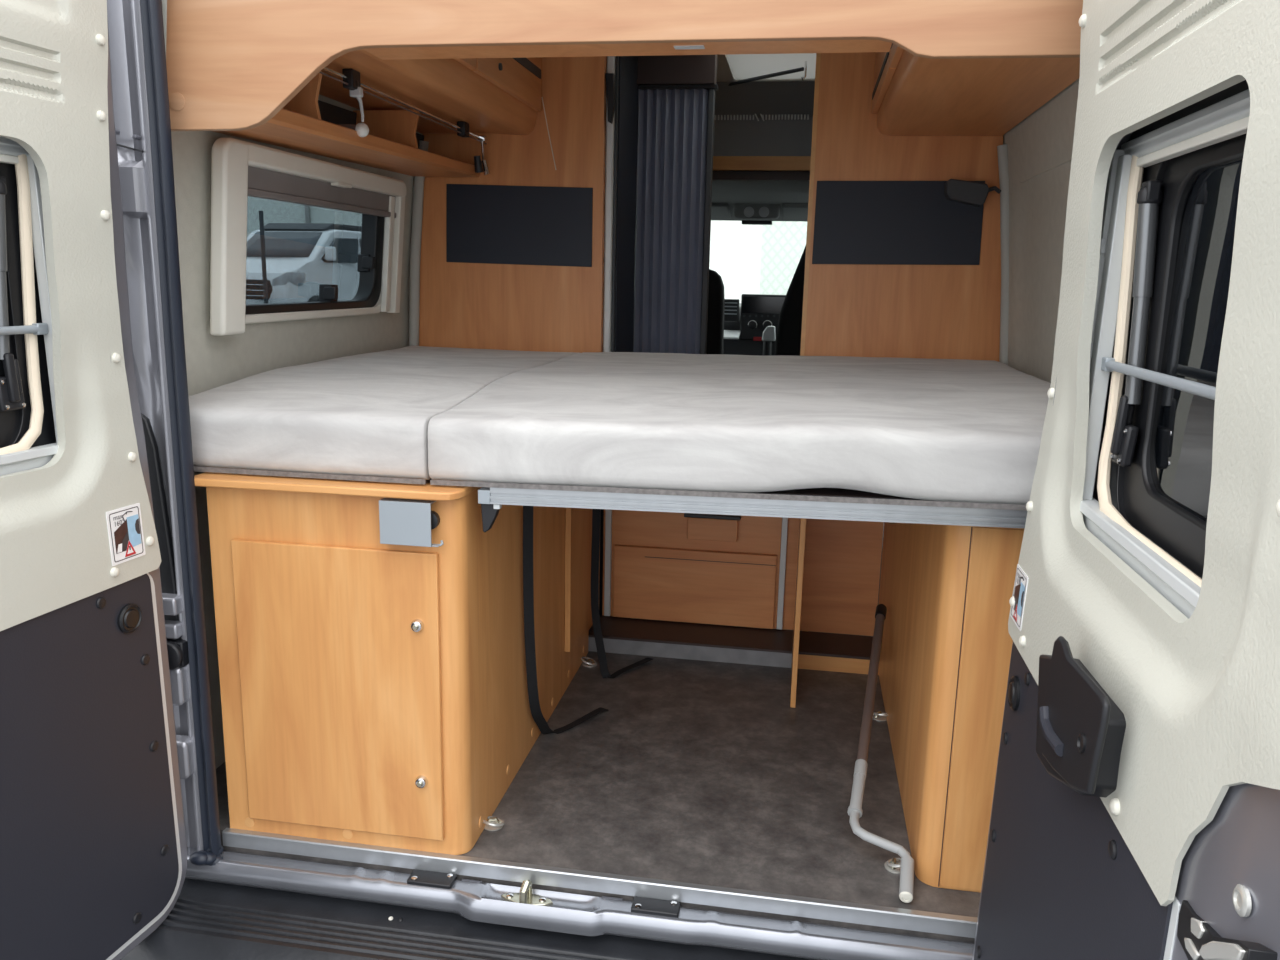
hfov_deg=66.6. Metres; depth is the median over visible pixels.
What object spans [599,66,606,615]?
wall
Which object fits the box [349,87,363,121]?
spot lamp
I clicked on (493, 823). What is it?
ring
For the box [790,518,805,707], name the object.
board
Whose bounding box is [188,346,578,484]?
mattress section
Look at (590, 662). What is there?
ring
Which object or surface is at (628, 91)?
door frame
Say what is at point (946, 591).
storage cabinet
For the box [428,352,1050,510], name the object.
mattress section
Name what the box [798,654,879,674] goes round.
strip
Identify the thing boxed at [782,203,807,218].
sun visor
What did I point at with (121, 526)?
picture
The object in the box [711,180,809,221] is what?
ceiling
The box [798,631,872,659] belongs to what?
shelf
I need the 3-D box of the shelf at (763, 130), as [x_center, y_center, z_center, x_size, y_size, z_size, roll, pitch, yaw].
[0.692,-1.505,4.258,1.032,0.410,0.850,3,12,9]
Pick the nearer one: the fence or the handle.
the handle
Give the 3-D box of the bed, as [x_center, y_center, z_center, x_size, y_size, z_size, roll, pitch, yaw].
[0.350,-0.050,2.328,1.130,0.109,1.284,3,12,9]
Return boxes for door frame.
[614,56,638,351]
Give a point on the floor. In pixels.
(693, 771)
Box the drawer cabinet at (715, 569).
[602,509,883,635]
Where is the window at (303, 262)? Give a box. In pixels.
[245,196,384,323]
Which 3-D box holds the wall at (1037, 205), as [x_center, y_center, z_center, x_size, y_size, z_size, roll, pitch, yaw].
[1.042,-0.380,2.952,0.282,2.050,2.900,3,12,9]
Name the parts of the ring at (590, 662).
plate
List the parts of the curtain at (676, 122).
closing post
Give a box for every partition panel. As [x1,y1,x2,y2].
[419,56,606,352]
[800,52,1002,361]
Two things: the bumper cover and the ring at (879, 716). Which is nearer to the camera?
the bumper cover
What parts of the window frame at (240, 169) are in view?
rail, guide rail, rail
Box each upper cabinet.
[319,49,541,143]
[872,43,1079,135]
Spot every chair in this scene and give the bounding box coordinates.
[706,269,724,353]
[775,246,805,355]
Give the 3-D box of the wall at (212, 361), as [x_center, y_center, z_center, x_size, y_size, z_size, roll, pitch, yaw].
[-0.681,-0.474,3.228,0.264,2.050,2.900,3,12,9]
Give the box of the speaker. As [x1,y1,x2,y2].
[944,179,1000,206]
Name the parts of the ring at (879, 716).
plate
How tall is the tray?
0.041 m
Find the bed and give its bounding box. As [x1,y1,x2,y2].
[478,487,1027,531]
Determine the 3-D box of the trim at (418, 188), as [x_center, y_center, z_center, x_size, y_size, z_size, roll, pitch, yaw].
[-0.695,-0.635,3.071,0.082,0.829,0.037,3,12,9]
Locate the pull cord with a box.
[542,97,555,169]
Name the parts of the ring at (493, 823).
plate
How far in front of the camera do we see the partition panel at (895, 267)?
2.83 m
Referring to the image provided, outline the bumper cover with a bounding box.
[120,878,812,959]
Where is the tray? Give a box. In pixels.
[724,330,739,338]
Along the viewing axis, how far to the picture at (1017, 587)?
1.49 m
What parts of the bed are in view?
rail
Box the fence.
[759,221,806,294]
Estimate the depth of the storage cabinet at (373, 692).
1.89 m
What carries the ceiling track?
attached to the ceiling at (724, 74)
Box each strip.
[222,828,976,937]
[588,637,791,667]
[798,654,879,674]
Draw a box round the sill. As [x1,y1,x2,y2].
[185,846,973,959]
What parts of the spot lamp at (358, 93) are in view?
lamp arm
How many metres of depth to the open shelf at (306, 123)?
2.37 m
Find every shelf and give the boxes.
[213,73,479,176]
[712,81,814,179]
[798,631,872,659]
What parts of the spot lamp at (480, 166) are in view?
lamp shade, arm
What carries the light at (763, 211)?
on the console
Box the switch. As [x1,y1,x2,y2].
[753,337,761,340]
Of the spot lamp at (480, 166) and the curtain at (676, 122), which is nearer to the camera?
the spot lamp at (480, 166)
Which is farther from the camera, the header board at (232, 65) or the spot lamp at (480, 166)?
the spot lamp at (480, 166)
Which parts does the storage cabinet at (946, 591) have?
panel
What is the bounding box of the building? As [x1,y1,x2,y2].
[709,220,761,302]
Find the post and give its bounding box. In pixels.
[603,56,618,351]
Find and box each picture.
[114,519,128,553]
[1014,584,1020,610]
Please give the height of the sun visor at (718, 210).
0.061 m
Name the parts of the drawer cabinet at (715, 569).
corner post, corner post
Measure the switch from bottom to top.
0.022 m
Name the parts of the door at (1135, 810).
sticker frame, panel, pull handle, rail, rail, pane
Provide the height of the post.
1.295 m
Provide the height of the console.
0.144 m
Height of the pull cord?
0.210 m
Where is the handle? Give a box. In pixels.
[847,604,913,902]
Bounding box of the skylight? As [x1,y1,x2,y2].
[726,53,815,81]
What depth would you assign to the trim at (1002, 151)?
2.76 m
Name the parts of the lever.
lever knob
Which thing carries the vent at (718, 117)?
attached to the shelf at (763, 130)
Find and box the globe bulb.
[337,123,368,136]
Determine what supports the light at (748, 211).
on the console
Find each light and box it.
[744,207,753,216]
[759,207,768,216]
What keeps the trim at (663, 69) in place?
attached to the door frame
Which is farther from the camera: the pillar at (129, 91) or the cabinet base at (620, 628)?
the cabinet base at (620, 628)
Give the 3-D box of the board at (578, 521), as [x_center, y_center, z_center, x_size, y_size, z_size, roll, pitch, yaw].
[-0.166,0.150,2.757,0.016,0.590,0.315,3,12,9]
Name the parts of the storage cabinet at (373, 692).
cabinet door, support bracket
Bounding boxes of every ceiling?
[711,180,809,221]
[717,55,814,81]
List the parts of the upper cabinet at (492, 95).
lamp rail, handle rail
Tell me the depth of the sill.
1.84 m
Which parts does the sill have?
striker plate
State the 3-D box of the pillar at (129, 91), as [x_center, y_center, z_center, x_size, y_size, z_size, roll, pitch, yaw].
[-0.147,-0.152,1.675,1.935,2.070,0.081,3,12,9]
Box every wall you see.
[162,0,422,768]
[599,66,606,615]
[1003,79,1078,382]
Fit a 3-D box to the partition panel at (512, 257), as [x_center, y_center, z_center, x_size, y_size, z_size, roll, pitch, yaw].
[-0.423,-0.838,3.019,0.632,1.139,0.036,3,12,9]
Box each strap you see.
[523,506,607,733]
[591,509,652,677]
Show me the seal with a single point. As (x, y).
(151, 10)
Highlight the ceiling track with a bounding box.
[728,67,803,85]
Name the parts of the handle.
crank rod, crank arm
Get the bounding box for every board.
[166,0,1082,130]
[565,507,591,651]
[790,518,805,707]
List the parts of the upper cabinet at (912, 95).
handle rail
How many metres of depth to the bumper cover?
1.84 m
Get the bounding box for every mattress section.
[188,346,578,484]
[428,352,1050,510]
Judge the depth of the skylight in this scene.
3.57 m
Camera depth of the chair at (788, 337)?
4.48 m
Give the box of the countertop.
[194,472,478,500]
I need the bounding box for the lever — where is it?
[762,326,775,355]
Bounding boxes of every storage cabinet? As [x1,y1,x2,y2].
[194,472,600,854]
[878,522,1024,891]
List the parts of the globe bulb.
globe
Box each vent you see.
[715,114,808,120]
[724,299,739,321]
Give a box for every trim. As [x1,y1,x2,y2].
[409,140,428,345]
[637,55,716,84]
[997,144,1008,364]
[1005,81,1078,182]
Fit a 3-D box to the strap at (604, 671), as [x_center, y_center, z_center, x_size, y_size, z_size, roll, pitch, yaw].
[-0.041,0.211,2.792,0.222,0.718,0.083,-5,13,-28]
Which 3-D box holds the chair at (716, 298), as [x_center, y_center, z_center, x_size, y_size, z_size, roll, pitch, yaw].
[0.171,-0.446,4.945,0.524,1.555,0.610,3,12,9]
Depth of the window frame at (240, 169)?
2.15 m
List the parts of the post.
rail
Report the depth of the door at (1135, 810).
1.06 m
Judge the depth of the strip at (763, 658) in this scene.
2.95 m
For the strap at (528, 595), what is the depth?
2.22 m
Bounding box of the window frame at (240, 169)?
[210,138,405,335]
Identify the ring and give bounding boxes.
[483,816,504,830]
[581,657,596,666]
[872,711,887,720]
[884,857,900,873]
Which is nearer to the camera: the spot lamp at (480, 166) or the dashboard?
the spot lamp at (480, 166)
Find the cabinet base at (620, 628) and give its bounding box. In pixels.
[589,616,792,653]
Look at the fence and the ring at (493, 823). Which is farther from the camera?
the fence
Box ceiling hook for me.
[801,61,806,80]
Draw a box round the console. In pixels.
[734,204,779,224]
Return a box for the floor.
[216,547,980,942]
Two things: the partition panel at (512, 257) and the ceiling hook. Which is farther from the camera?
the ceiling hook
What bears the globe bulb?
attached to the open shelf at (306, 123)
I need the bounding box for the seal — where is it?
[140,0,220,854]
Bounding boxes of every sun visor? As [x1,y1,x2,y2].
[711,203,730,218]
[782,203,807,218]
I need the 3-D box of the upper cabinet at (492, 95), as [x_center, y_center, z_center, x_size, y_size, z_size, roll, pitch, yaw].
[-0.577,-1.089,2.361,0.390,0.389,1.199,3,12,9]
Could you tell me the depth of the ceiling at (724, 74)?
3.70 m
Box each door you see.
[0,0,186,959]
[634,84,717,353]
[973,0,1279,959]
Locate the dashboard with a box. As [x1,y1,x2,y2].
[723,294,785,355]
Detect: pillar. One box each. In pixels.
[107,0,202,851]
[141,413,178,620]
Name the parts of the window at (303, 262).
pane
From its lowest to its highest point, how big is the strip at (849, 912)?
0.032 m
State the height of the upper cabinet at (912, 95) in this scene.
0.358 m
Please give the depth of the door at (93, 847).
1.59 m
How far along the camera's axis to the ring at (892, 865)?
1.92 m
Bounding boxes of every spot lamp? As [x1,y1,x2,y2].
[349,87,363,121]
[474,135,489,174]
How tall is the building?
3.770 m
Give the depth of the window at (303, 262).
2.54 m
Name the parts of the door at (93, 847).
rail, rail, trim panel, panel, pictogram panel, pictogram door, sticker frame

